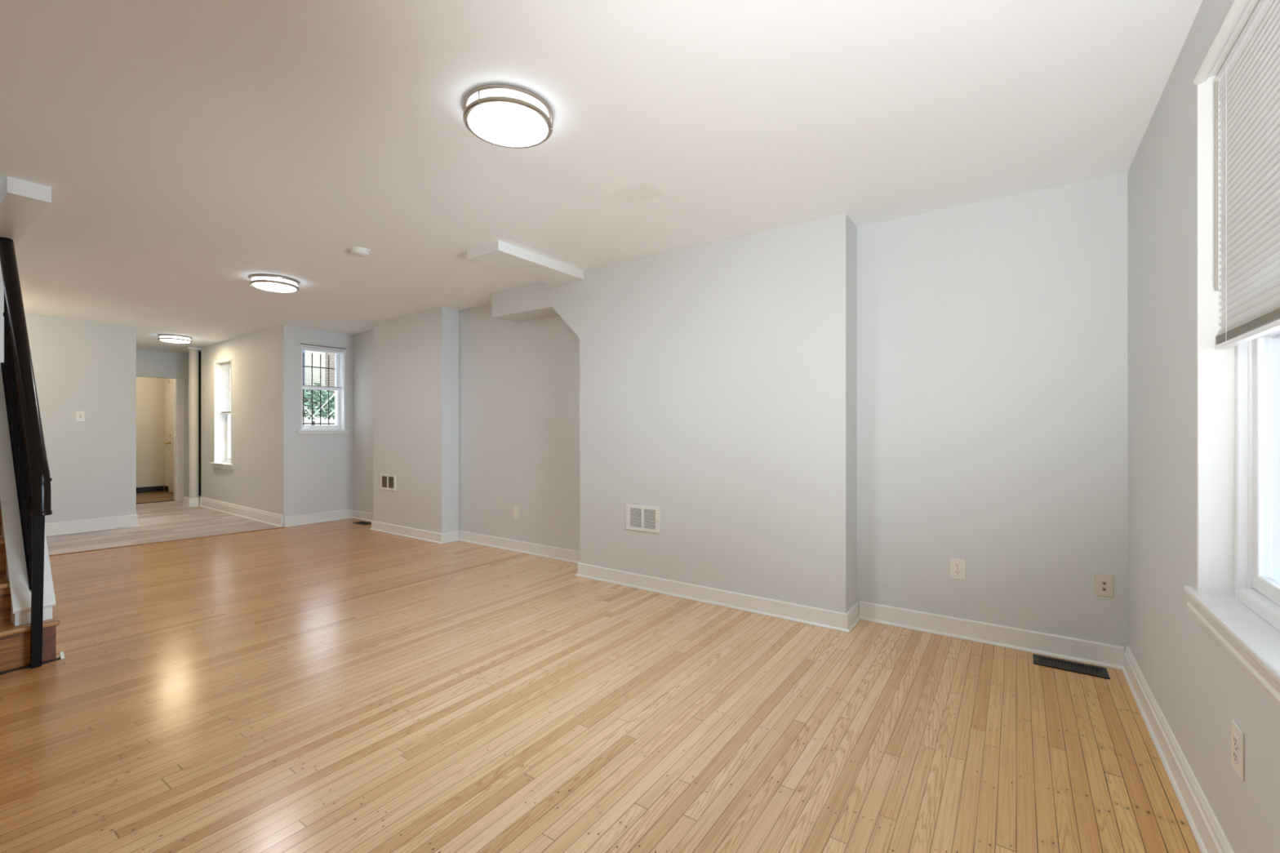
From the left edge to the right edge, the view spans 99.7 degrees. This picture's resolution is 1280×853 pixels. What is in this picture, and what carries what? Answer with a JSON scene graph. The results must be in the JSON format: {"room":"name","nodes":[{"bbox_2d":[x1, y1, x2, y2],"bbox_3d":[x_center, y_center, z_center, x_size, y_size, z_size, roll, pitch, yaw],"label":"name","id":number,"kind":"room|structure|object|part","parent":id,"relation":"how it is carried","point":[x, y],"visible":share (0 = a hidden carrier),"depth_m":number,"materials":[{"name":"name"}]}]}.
{"room":"empty living room","nodes":[
{"label":"empty living room","id":0,"kind":"room"},
{"bbox_2d":[24,313,136,523],"bbox_3d":[-6.940,-0.013,5.747,0.120,2.467,2.332,0,0,35],"label":"wall partition","id":1,"kind":"structure","parent":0,"point":[90,367],"depth_m":6.32,"materials":[{"name":"grey paint"}]},
{"bbox_2d":[75,411,84,421],"bbox_3d":[-6.495,-0.130,6.269,0.014,0.116,0.072,0,0,35],"label":"light switch","id":2,"kind":"object","parent":1,"relation":"attached to","point":[80,415],"visible":1,"depth_m":6.27,"materials":[{"name":"white plastic"}]},
{"bbox_2d":[44,514,139,536],"bbox_3d":[-6.916,1.147,5.755,0.150,0.145,2.352,0,0,35],"label":"baseboard","id":3,"kind":"structure","parent":1,"relation":"attached to","point":[51,529],"depth_m":6.33,"materials":[{"name":"white paint"}]},
{"bbox_2d":[136,376,173,487],"bbox_3d":[-8.905,-0.006,9.206,2.000,2.452,1.920,0,0,35],"label":"wall","id":4,"kind":"structure","parent":0,"point":[152,393],"depth_m":10.24,"materials":[{"name":"beige paint"}]},
{"bbox_2d":[136,485,168,493],"bbox_3d":[-9.483,1.170,9.610,0.350,0.100,1.680,0,0,35],"label":"baseboard","id":5,"kind":"structure","parent":4,"relation":"attached to","point":[160,488],"depth_m":10.23,"materials":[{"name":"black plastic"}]},
{"bbox_2d":[165,379,173,493],"bbox_3d":[-8.545,0.165,9.915,0.920,2.110,0.106,0,0,35],"label":"hall door","id":6,"kind":"structure","parent":4,"relation":"in","point":[171,442],"depth_m":10.07,"materials":[{"name":"beige paint"}]},
{"bbox_3d":[-8.526,0.189,9.942,0.800,2.038,0.036,0,0,35],"label":"door panel","id":7,"kind":"part","parent":6,"relation":"part of","materials":[{"name":"beige paint"}]},
{"bbox_2d":[173,378,184,501],"bbox_3d":[-7.718,0.203,9.040,0.138,2.035,0.105,0,0,35],"label":"door frame","id":8,"kind":"structure","parent":4,"relation":"attached to","point":[179,384],"depth_m":9.00,"materials":[{"name":"white paint"}]},
{"bbox_2d":[136,349,188,497],"bbox_3d":[-8.647,-0.006,7.722,0.120,2.453,3.620,0,0,35],"label":"wall","id":9,"kind":"structure","parent":0,"point":[153,364],"depth_m":8.91,"materials":[{"name":"grey paint"}]},
{"bbox_2d":[200,327,275,513],"bbox_3d":[-5.617,-0.017,7.664,2.760,2.474,0.290,0,0,35],"label":"wall","id":10,"kind":"structure","parent":0,"point":[251,483],"depth_m":7.32,"materials":[{"name":"grey paint"}]},
{"bbox_2d":[182,495,200,506],"bbox_3d":[-6.911,1.153,8.480,0.282,0.135,0.372,0,0,35],"label":"baseboard","id":11,"kind":"structure","parent":10,"relation":"attached to","point":[188,502],"depth_m":8.32,"materials":[{"name":"white paint"}]},
{"bbox_2d":[209,358,234,470],"bbox_3d":[-5.965,-0.188,7.885,0.817,1.565,0.285,0,0,35],"label":"window","id":12,"kind":"structure","parent":10,"relation":"in","point":[222,423],"depth_m":8.03,"materials":[{"name":"white plastic"}]},
{"bbox_3d":[-6.005,0.556,7.828,0.817,0.077,0.145,0,0,35],"label":"sill","id":13,"kind":"part","parent":12,"relation":"part of","materials":[{"name":"white paint"}]},
{"bbox_3d":[-5.960,-0.225,7.902,0.667,1.490,0.252,0,0,35],"label":"frame","id":14,"kind":"part","parent":12,"relation":"part of","materials":[{"name":"white plastic"}]},
{"bbox_2d":[220,362,231,414],"bbox_3d":[-5.982,-0.571,7.869,0.615,0.751,0.029,0,0,35],"label":"window blind","id":15,"kind":"object","parent":12,"relation":"attached to","point":[226,363],"visible":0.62,"depth_m":7.94,"materials":[{"name":"white plastic"}]},
{"bbox_3d":[-5.939,0.127,7.931,0.619,0.723,0.028,0,0,35],"label":"sash","id":16,"kind":"part","parent":12,"relation":"part of","materials":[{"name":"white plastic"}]},
{"bbox_3d":[-5.921,-0.576,7.957,0.619,0.741,0.028,0,0,35],"label":"sash","id":17,"kind":"part","parent":12,"relation":"part of","materials":[{"name":"white plastic"}]},
{"bbox_2d":[199,496,282,527],"bbox_3d":[-5.600,1.145,7.483,2.975,0.150,0.030,0,0,36],"label":"baseboard","id":18,"kind":"structure","parent":10,"relation":"attached to","point":[261,516],"depth_m":7.33,"materials":[{"name":"white paint"}]},
{"bbox_2d":[275,324,352,527],"bbox_3d":[-4.187,-0.018,7.082,0.250,2.476,0.970,0,0,35],"label":"wall","id":19,"kind":"structure","parent":0,"point":[313,473],"depth_m":6.79,"materials":[{"name":"grey paint"}]},
{"bbox_2d":[284,509,352,527],"bbox_3d":[-4.111,1.160,6.946,0.030,0.120,0.815,0,0,35],"label":"baseboard","id":20,"kind":"structure","parent":19,"relation":"attached to","point":[292,521],"depth_m":6.92,"materials":[{"name":"white paint"}]},
{"bbox_2d":[296,343,351,434],"bbox_3d":[-4.178,-0.485,7.056,0.275,1.134,0.662,0,0,35],"label":"window","id":21,"kind":"structure","parent":19,"relation":"in","point":[339,427],"depth_m":7.20,"materials":[{"name":"white plastic"}]},
{"bbox_2d":[302,352,334,425],"bbox_3d":[-4.323,-0.463,7.153,0.050,1.035,0.605,0,0,35],"label":"security grille","id":22,"kind":"object","parent":21,"relation":"attached to","point":[304,366],"visible":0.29,"depth_m":7.15,"materials":[{"name":"black metal"}]},
{"bbox_3d":[-4.211,-0.758,7.074,0.026,0.526,0.503,0,0,35],"label":"sash","id":23,"kind":"part","parent":21,"relation":"part of","materials":[{"name":"white plastic"}]},
{"bbox_3d":[-4.186,-0.261,7.057,0.026,0.528,0.503,0,0,35],"label":"sash","id":24,"kind":"part","parent":21,"relation":"part of","materials":[{"name":"white plastic"}]},
{"bbox_2d":[302,346,342,389],"bbox_3d":[-4.133,-0.767,7.020,0.029,0.505,0.497,0,0,35],"label":"window blind","id":25,"kind":"object","parent":21,"relation":"attached to","point":[304,348],"visible":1,"depth_m":7.01,"materials":[{"name":"white plastic"}]},
{"bbox_3d":[-4.133,-0.522,7.020,0.028,0.014,0.495,0,0,35],"label":"rail","id":26,"kind":"part","parent":25,"relation":"part of","materials":[{"name":"white plastic"}]},
{"bbox_3d":[-4.112,0.058,7.010,0.115,0.048,0.662,0,0,35],"label":"sill","id":27,"kind":"part","parent":21,"relation":"part of","materials":[{"name":"white paint"}]},
{"bbox_2d":[352,330,373,513],"bbox_3d":[-3.410,-0.021,7.052,1.060,2.481,0.130,0,0,35],"label":"wall","id":28,"kind":"structure","parent":0,"point":[362,343],"depth_m":7.16,"materials":[{"name":"grey paint"}]},
{"bbox_2d":[351,510,373,521],"bbox_3d":[-3.460,1.167,6.989,1.010,0.105,0.030,0,0,35],"label":"baseboard","id":29,"kind":"structure","parent":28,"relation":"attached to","point":[360,515],"depth_m":7.12,"materials":[{"name":"white paint"}]},
{"bbox_2d":[458,303,579,551],"bbox_3d":[-1.077,-0.030,5.371,2.010,2.500,0.220,0,0,35],"label":"wall","id":30,"kind":"structure","parent":0,"point":[519,382],"depth_m":5.33,"materials":[{"name":"grey paint"}]},
{"bbox_2d":[513,506,519,519],"bbox_3d":[-1.222,0.843,5.334,0.076,0.118,0.007,0,0,35],"label":"wall outlet","id":31,"kind":"object","parent":30,"relation":"attached to","point":[516,509],"visible":1,"depth_m":5.33,"materials":[{"name":"white plastic"}]},
{"bbox_2d":[0,490,1200,852],"bbox_3d":[-4.370,1.235,5.088,13.910,0.030,4.190,0,0,35],"label":"floor","id":32,"kind":"structure","parent":0,"point":[342,686],"depth_m":2.24,"materials":[{"name":"brown wood"}]},
{"bbox_2d":[0,262,64,675],"bbox_3d":[-4.268,0.015,3.089,2.337,2.410,1.017,0,0,35],"label":"staircase","id":33,"kind":"structure","parent":32,"relation":"on","point":[15,592],"depth_m":2.86,"materials":[{"name":"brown wood"}]},
{"bbox_2d":[0,236,52,668],"bbox_3d":[-3.527,0.010,3.079,1.292,2.416,0.077,0,0,35],"label":"stair railing","id":34,"kind":"object","parent":33,"relation":"on","point":[30,463],"visible":1,"depth_m":2.92,"materials":[{"name":"black paint"}]},
{"bbox_3d":[-3.513,-0.383,3.068,1.243,1.631,0.071,0,0,35],"label":"handrail","id":35,"kind":"part","parent":34,"relation":"part of","materials":[{"name":"black wood"}]},
{"bbox_3d":[-3.062,0.819,2.744,0.075,0.798,0.043,0,0,35],"label":"newel post","id":36,"kind":"part","parent":34,"relation":"part of","materials":[{"name":"black paint"}]},
{"bbox_3d":[-3.097,1.131,2.818,0.004,0.178,0.068,0,0,35],"label":"riser panel","id":37,"kind":"part","parent":33,"relation":"part of","materials":[{"name":"brown wood"}]},
{"bbox_3d":[-3.056,1.205,2.856,0.030,0.030,0.013,0,0,35],"label":"trim","id":38,"kind":"part","parent":33,"relation":"part of","materials":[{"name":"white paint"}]},
{"bbox_2d":[136,499,174,503],"bbox_3d":[-7.995,1.215,8.658,0.040,0.010,0.860,0,0,35],"label":"threshold","id":39,"kind":"object","parent":32,"relation":"on","point":[174,500],"visible":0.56,"depth_m":8.79,"materials":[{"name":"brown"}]},
{"bbox_2d":[48,526,284,555],"bbox_3d":[-5.445,1.218,5.319,0.042,0.005,3.364,0,0,41],"label":"threshold","id":40,"kind":"object","parent":32,"relation":"on","point":[282,526],"visible":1,"depth_m":5.71,"materials":[{"name":"brown wood"}]},
{"bbox_2d":[182,346,200,497],"bbox_3d":[-6.958,-0.009,8.441,0.290,2.457,0.250,0,0,35],"label":"pipe","id":41,"kind":"object","parent":32,"relation":"on","point":[193,353],"visible":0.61,"depth_m":8.39,"materials":[{"name":"beige paint"}]},
{"bbox_2d":[351,520,371,524],"bbox_3d":[-3.522,1.217,6.874,0.280,0.006,0.140,0,0,35],"label":"floor vent","id":42,"kind":"object","parent":32,"relation":"in","point":[362,522],"visible":0.91,"depth_m":6.87,"materials":[{"name":"black metal"}]},
{"bbox_2d":[373,306,458,533],"bbox_3d":[-2.511,-0.024,6.243,1.340,2.489,0.430,0,0,35],"label":"wall pier","id":43,"kind":"object","parent":32,"relation":"on","point":[415,355],"visible":0.79,"depth_m":5.93,"materials":[{"name":"grey paint"}]},
{"bbox_2d":[380,473,395,490],"bbox_3d":[-2.923,0.634,6.258,0.315,0.184,0.014,0,0,35],"label":"wall register","id":44,"kind":"object","parent":43,"relation":"attached to","point":[388,482],"visible":1,"depth_m":6.25,"materials":[{"name":"white metal"}]},
{"bbox_2d":[369,520,458,544],"bbox_3d":[-2.557,1.167,6.177,1.400,0.105,0.330,0,0,35],"label":"baseboard","id":45,"kind":"object","parent":43,"relation":"attached to","point":[418,534],"visible":0.89,"depth_m":5.92,"materials":[{"name":"white paint"}]},
{"bbox_2d":[1032,653,1110,679],"bbox_3d":[2.191,1.217,2.755,0.300,0.006,0.140,0,0,35],"label":"floor vent","id":46,"kind":"object","parent":32,"relation":"in","point":[1096,671],"visible":1,"depth_m":2.75,"materials":[{"name":"black metal"}]},
{"bbox_2d":[0,0,1202,354],"bbox_3d":[-4.319,-1.313,5.040,14.350,0.184,4.570,0,0,35],"label":"ceiling","id":47,"kind":"structure","parent":0,"point":[187,151],"depth_m":2.30,"materials":[{"name":"white paint"}]},
{"bbox_2d":[0,176,51,246],"bbox_3d":[-4.294,-1.232,3.587,2.752,0.081,0.155,0,0,35],"label":"beam","id":48,"kind":"structure","parent":47,"relation":"attached to","point":[22,202],"depth_m":2.90,"materials":[{"name":"white paint"}]},
{"bbox_2d":[158,333,191,342],"bbox_3d":[-6.344,-1.203,7.372,0.355,0.080,0.355,0,0,-22],"label":"ceiling light","id":49,"kind":"object","parent":47,"relation":"attached to","point":[163,337],"visible":1,"depth_m":7.27,"materials":[{"name":"silver metal"}]},
{"bbox_2d":[160,339,190,342],"bbox_3d":[-6.344,-1.176,7.372,0.314,0.026,0.314,0,0,-22],"label":"diffuser","id":50,"kind":"object","parent":49,"relation":"attached to","point":[166,340],"depth_m":7.32,"materials":[{"name":"white"}]},
{"bbox_2d":[160,335,191,340],"bbox_3d":[-6.344,-1.210,7.372,0.326,0.026,0.326,0,0,-22],"label":"diffuser","id":51,"kind":"object","parent":49,"relation":"attached to","point":[162,337],"depth_m":7.25,"materials":[{"name":"white"}]},
{"bbox_2d":[249,274,299,292],"bbox_3d":[-3.133,-1.226,4.634,0.355,0.080,0.355,0,0,18],"label":"ceiling light","id":52,"kind":"object","parent":47,"relation":"attached to","point":[264,282],"visible":1,"depth_m":4.54,"materials":[{"name":"silver metal"}]},
{"bbox_2d":[251,276,297,285],"bbox_3d":[-3.133,-1.233,4.634,0.326,0.026,0.326,0,0,18],"label":"diffuser","id":53,"kind":"object","parent":52,"relation":"attached to","point":[280,281],"depth_m":4.50,"materials":[{"name":"white"}]},
{"bbox_2d":[252,282,296,292],"bbox_3d":[-3.133,-1.199,4.634,0.314,0.026,0.314,0,0,18],"label":"diffuser","id":54,"kind":"object","parent":52,"relation":"attached to","point":[273,286],"depth_m":4.59,"materials":[{"name":"white"}]},
{"bbox_2d":[348,246,370,257],"bbox_3d":[-2.014,-1.254,3.878,0.144,0.041,0.144,0,0,35],"label":"smoke detector","id":55,"kind":"object","parent":47,"relation":"attached to","point":[355,251],"visible":1,"depth_m":3.84,"materials":[{"name":"white plastic"}]},
{"bbox_2d":[462,84,552,148],"bbox_3d":[-0.533,-1.244,2.190,0.355,0.080,0.355,0,0,-25],"label":"ceiling light","id":56,"kind":"object","parent":47,"relation":"attached to","point":[503,115],"visible":1,"depth_m":2.11,"materials":[{"name":"white glass"}]},
{"bbox_3d":[-0.606,-1.242,2.033,0.005,0.051,0.005,0,0,42],"label":"post","id":57,"kind":"part","parent":56,"relation":"part of","materials":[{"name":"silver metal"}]},
{"bbox_2d":[467,103,547,146],"bbox_3d":[-0.533,-1.217,2.190,0.314,0.026,0.314,0,0,-25],"label":"diffuser","id":58,"kind":"object","parent":56,"relation":"attached to","point":[503,125],"depth_m":2.15,"materials":[{"name":"white"}]},
{"bbox_2d":[466,90,549,117],"bbox_3d":[-0.533,-1.251,2.190,0.326,0.026,0.326,0,0,-25],"label":"diffuser","id":59,"kind":"object","parent":56,"relation":"attached to","point":[529,99],"depth_m":2.05,"materials":[{"name":"white"}]},
{"bbox_2d":[466,240,583,285],"bbox_3d":[-0.853,-1.246,4.154,0.340,0.068,0.890,0,0,35],"label":"beam","id":60,"kind":"structure","parent":47,"relation":"attached to","point":[498,254],"depth_m":4.03,"materials":[{"name":"white paint"}]},
{"bbox_2d":[492,213,856,613],"bbox_3d":[0.013,-0.033,4.285,3.200,2.505,0.315,0,0,35],"label":"wall","id":61,"kind":"structure","parent":0,"point":[717,380],"depth_m":3.69,"materials":[{"name":"grey paint"}]},
{"bbox_2d":[626,503,660,533],"bbox_3d":[0.020,0.685,4.079,0.306,0.195,0.014,0,0,35],"label":"air vent","id":62,"kind":"object","parent":61,"relation":"in","point":[638,517],"visible":1,"depth_m":4.07,"materials":[{"name":"white metal"}]},
{"bbox_2d":[856,172,1128,651],"bbox_3d":[1.999,-0.033,3.199,1.300,2.505,0.265,0,0,35],"label":"wall","id":63,"kind":"structure","parent":0,"point":[992,335],"depth_m":3.03,"materials":[{"name":"grey paint"}]},
{"bbox_2d":[457,530,1124,670],"bbox_3d":[0.163,1.164,4.164,5.385,0.112,0.342,0,0,35],"label":"baseboard","id":64,"kind":"structure","parent":63,"relation":"attached to","point":[1108,655],"depth_m":3.34,"materials":[{"name":"white paint"}]},
{"bbox_2d":[950,557,965,579],"bbox_3d":[1.847,0.822,3.139,0.079,0.119,0.007,0,0,35],"label":"wall outlet","id":65,"kind":"object","parent":63,"relation":"attached to","point":[957,566],"visible":1,"depth_m":3.14,"materials":[{"name":"white plastic"}]},
{"bbox_2d":[954,563,960,568],"bbox_3d":[1.845,0.802,3.138,0.034,0.027,0.002,0,0,35],"label":"receptacle","id":66,"kind":"object","parent":65,"relation":"attached to","point":[956,565],"depth_m":3.14,"materials":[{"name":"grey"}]},
{"bbox_2d":[954,569,960,574],"bbox_3d":[1.845,0.841,3.138,0.034,0.027,0.002,0,0,35],"label":"receptacle","id":67,"kind":"object","parent":65,"relation":"attached to","point":[956,571],"depth_m":3.14,"materials":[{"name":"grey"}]},
{"bbox_2d":[1094,573,1113,597],"bbox_3d":[2.378,0.810,2.765,0.072,0.110,0.013,0,0,35],"label":"cable plate","id":68,"kind":"object","parent":63,"relation":"attached to","point":[1104,584],"visible":1,"depth_m":2.77,"materials":[{"name":"beige plastic"}]},
{"bbox_2d":[1128,0,1279,852],"bbox_3d":[1.393,-0.033,1.028,0.190,2.505,4.520,0,0,35],"label":"wall","id":69,"kind":"structure","parent":0,"point":[1198,688],"depth_m":1.88,"materials":[{"name":"grey paint"}]},
{"bbox_2d":[1121,644,1234,852],"bbox_3d":[1.288,1.157,1.066,0.026,0.125,4.043,0,0,35],"label":"baseboard","id":70,"kind":"structure","parent":69,"relation":"attached to","point":[1209,836],"depth_m":1.82,"materials":[{"name":"white paint"}]},
{"bbox_2d":[1183,0,1279,708],"bbox_3d":[1.473,-0.248,1.156,0.209,1.672,1.301,0,0,35],"label":"window","id":71,"kind":"structure","parent":69,"relation":"in","point":[1236,599],"depth_m":1.59,"materials":[{"name":"white paint"}]},
{"bbox_3d":[1.474,-1.070,1.154,0.205,0.028,1.140,0,0,35],"label":"head moulding","id":72,"kind":"part","parent":71,"relation":"part of","materials":[{"name":"white paint"}]},
{"bbox_3d":[1.435,0.521,1.182,0.117,0.022,1.301,0,0,35],"label":"sill","id":73,"kind":"part","parent":71,"relation":"part of","materials":[{"name":"white paint"}]},
{"bbox_2d":[1214,0,1279,349],"bbox_3d":[1.436,-0.645,1.181,0.038,0.821,1.100,0,0,35],"label":"window blind","id":74,"kind":"object","parent":71,"relation":"attached to","point":[1248,80],"visible":1,"depth_m":1.42,"materials":[{"name":"white plastic"}]},
{"bbox_3d":[1.679,-0.641,1.548,0.001,0.789,0.002,0,0,35],"label":"ladder cord","id":75,"kind":"part","parent":74,"relation":"part of","materials":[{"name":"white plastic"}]},
{"bbox_3d":[1.440,-0.242,1.179,0.028,0.014,1.098,0,0,35],"label":"rail","id":76,"kind":"part","parent":74,"relation":"part of","materials":[{"name":"white plastic"}]},
{"bbox_3d":[1.502,-0.278,1.131,0.100,1.580,1.118,0,0,35],"label":"frame","id":77,"kind":"part","parent":71,"relation":"part of","materials":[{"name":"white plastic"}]},
{"bbox_3d":[1.498,0.084,1.138,0.030,0.768,1.048,0,0,35],"label":"sash","id":78,"kind":"part","parent":71,"relation":"part of","materials":[{"name":"white plastic"}]},
{"bbox_3d":[1.526,-0.641,1.119,0.030,0.773,1.048,0,0,35],"label":"sash","id":79,"kind":"part","parent":71,"relation":"part of","materials":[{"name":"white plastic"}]},
{"bbox_2d":[1231,719,1244,781],"bbox_3d":[1.506,0.812,1.362,0.007,0.119,0.079,0,0,35],"label":"wall outlet","id":80,"kind":"object","parent":69,"relation":"attached to","point":[1237,735],"visible":1,"depth_m":1.35,"materials":[{"name":"white plastic"}]},
{"bbox_2d":[1232,733,1238,748],"bbox_3d":[1.504,0.792,1.363,0.002,0.027,0.034,0,0,35],"label":"receptacle","id":81,"kind":"object","parent":80,"relation":"attached to","point":[1235,736],"depth_m":1.36,"materials":[{"name":"grey plastic"}]},
{"bbox_2d":[1232,749,1238,764],"bbox_3d":[1.504,0.832,1.363,0.002,0.027,0.034,0,0,35],"label":"receptacle","id":82,"kind":"object","parent":80,"relation":"attached to","point":[1235,752],"depth_m":1.36,"materials":[{"name":"grey plastic"}]},
{"bbox_3d":[-7.106,-0.010,8.989,1.200,2.459,0.220,0,0,35],"label":"wall","id":83,"kind":"structure","parent":0,"visible":0},
{"bbox_2d":[199,351,200,495],"bbox_3d":[-7.026,-0.009,8.676,0.030,2.457,0.200,0,0,35],"label":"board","id":84,"kind":"object","parent":83,"relation":"attached to","point":[199,352],"depth_m":8.63,"materials":[{"name":"black"}]},
{"label":"outside","id":85,"kind":"structure","parent":0,"visible":0},
{"bbox_3d":[6.515,1.820,19.838,36.000,0.300,52.000,0,0,35],"label":"ground","id":86,"kind":"structure","parent":85,"visible":0},
{"bbox_2d":[302,350,305,385],"bbox_3d":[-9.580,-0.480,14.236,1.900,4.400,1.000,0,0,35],"label":"house","id":87,"kind":"structure","parent":86,"relation":"on","point":[304,351],"depth_m":14.06,"materials":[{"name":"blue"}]},
{"bbox_2d":[305,350,324,404],"bbox_3d":[-10.766,-0.580,17.257,2.900,4.600,4.300,0,0,35],"label":"house","id":88,"kind":"structure","parent":86,"relation":"on","point":[308,353],"depth_m":16.32,"materials":[{"name":"beige"}]},
{"bbox_2d":[304,405,334,425],"bbox_3d":[-7.201,0.595,12.578,0.200,2.150,3.600,0,0,35],"label":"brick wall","id":89,"kind":"structure","parent":86,"relation":"on","point":[317,418],"depth_m":12.27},
{"bbox_2d":[304,382,334,425],"bbox_3d":[-6.561,0.374,10.863,1.321,2.592,1.287,0,0,35],"label":"shrub","id":90,"kind":"object","parent":86,"relation":"on","point":[308,395],"visible":0.48,"depth_m":10.67,"materials":[{"name":"green plant"}]},
{"bbox_2d":[304,393,334,421],"bbox_3d":[-5.151,0.552,8.698,0.040,2.236,0.860,0,0,35],"label":"rack","id":91,"kind":"object","parent":86,"relation":"on","point":[305,420],"visible":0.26,"depth_m":8.68,"materials":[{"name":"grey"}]},
{"bbox_2d":[324,352,334,395],"bbox_3d":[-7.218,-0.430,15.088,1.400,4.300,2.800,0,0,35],"label":"house","id":92,"kind":"structure","parent":86,"relation":"on","point":[331,376],"depth_m":14.22,"materials":[{"name":"beige brick"}]}
]}

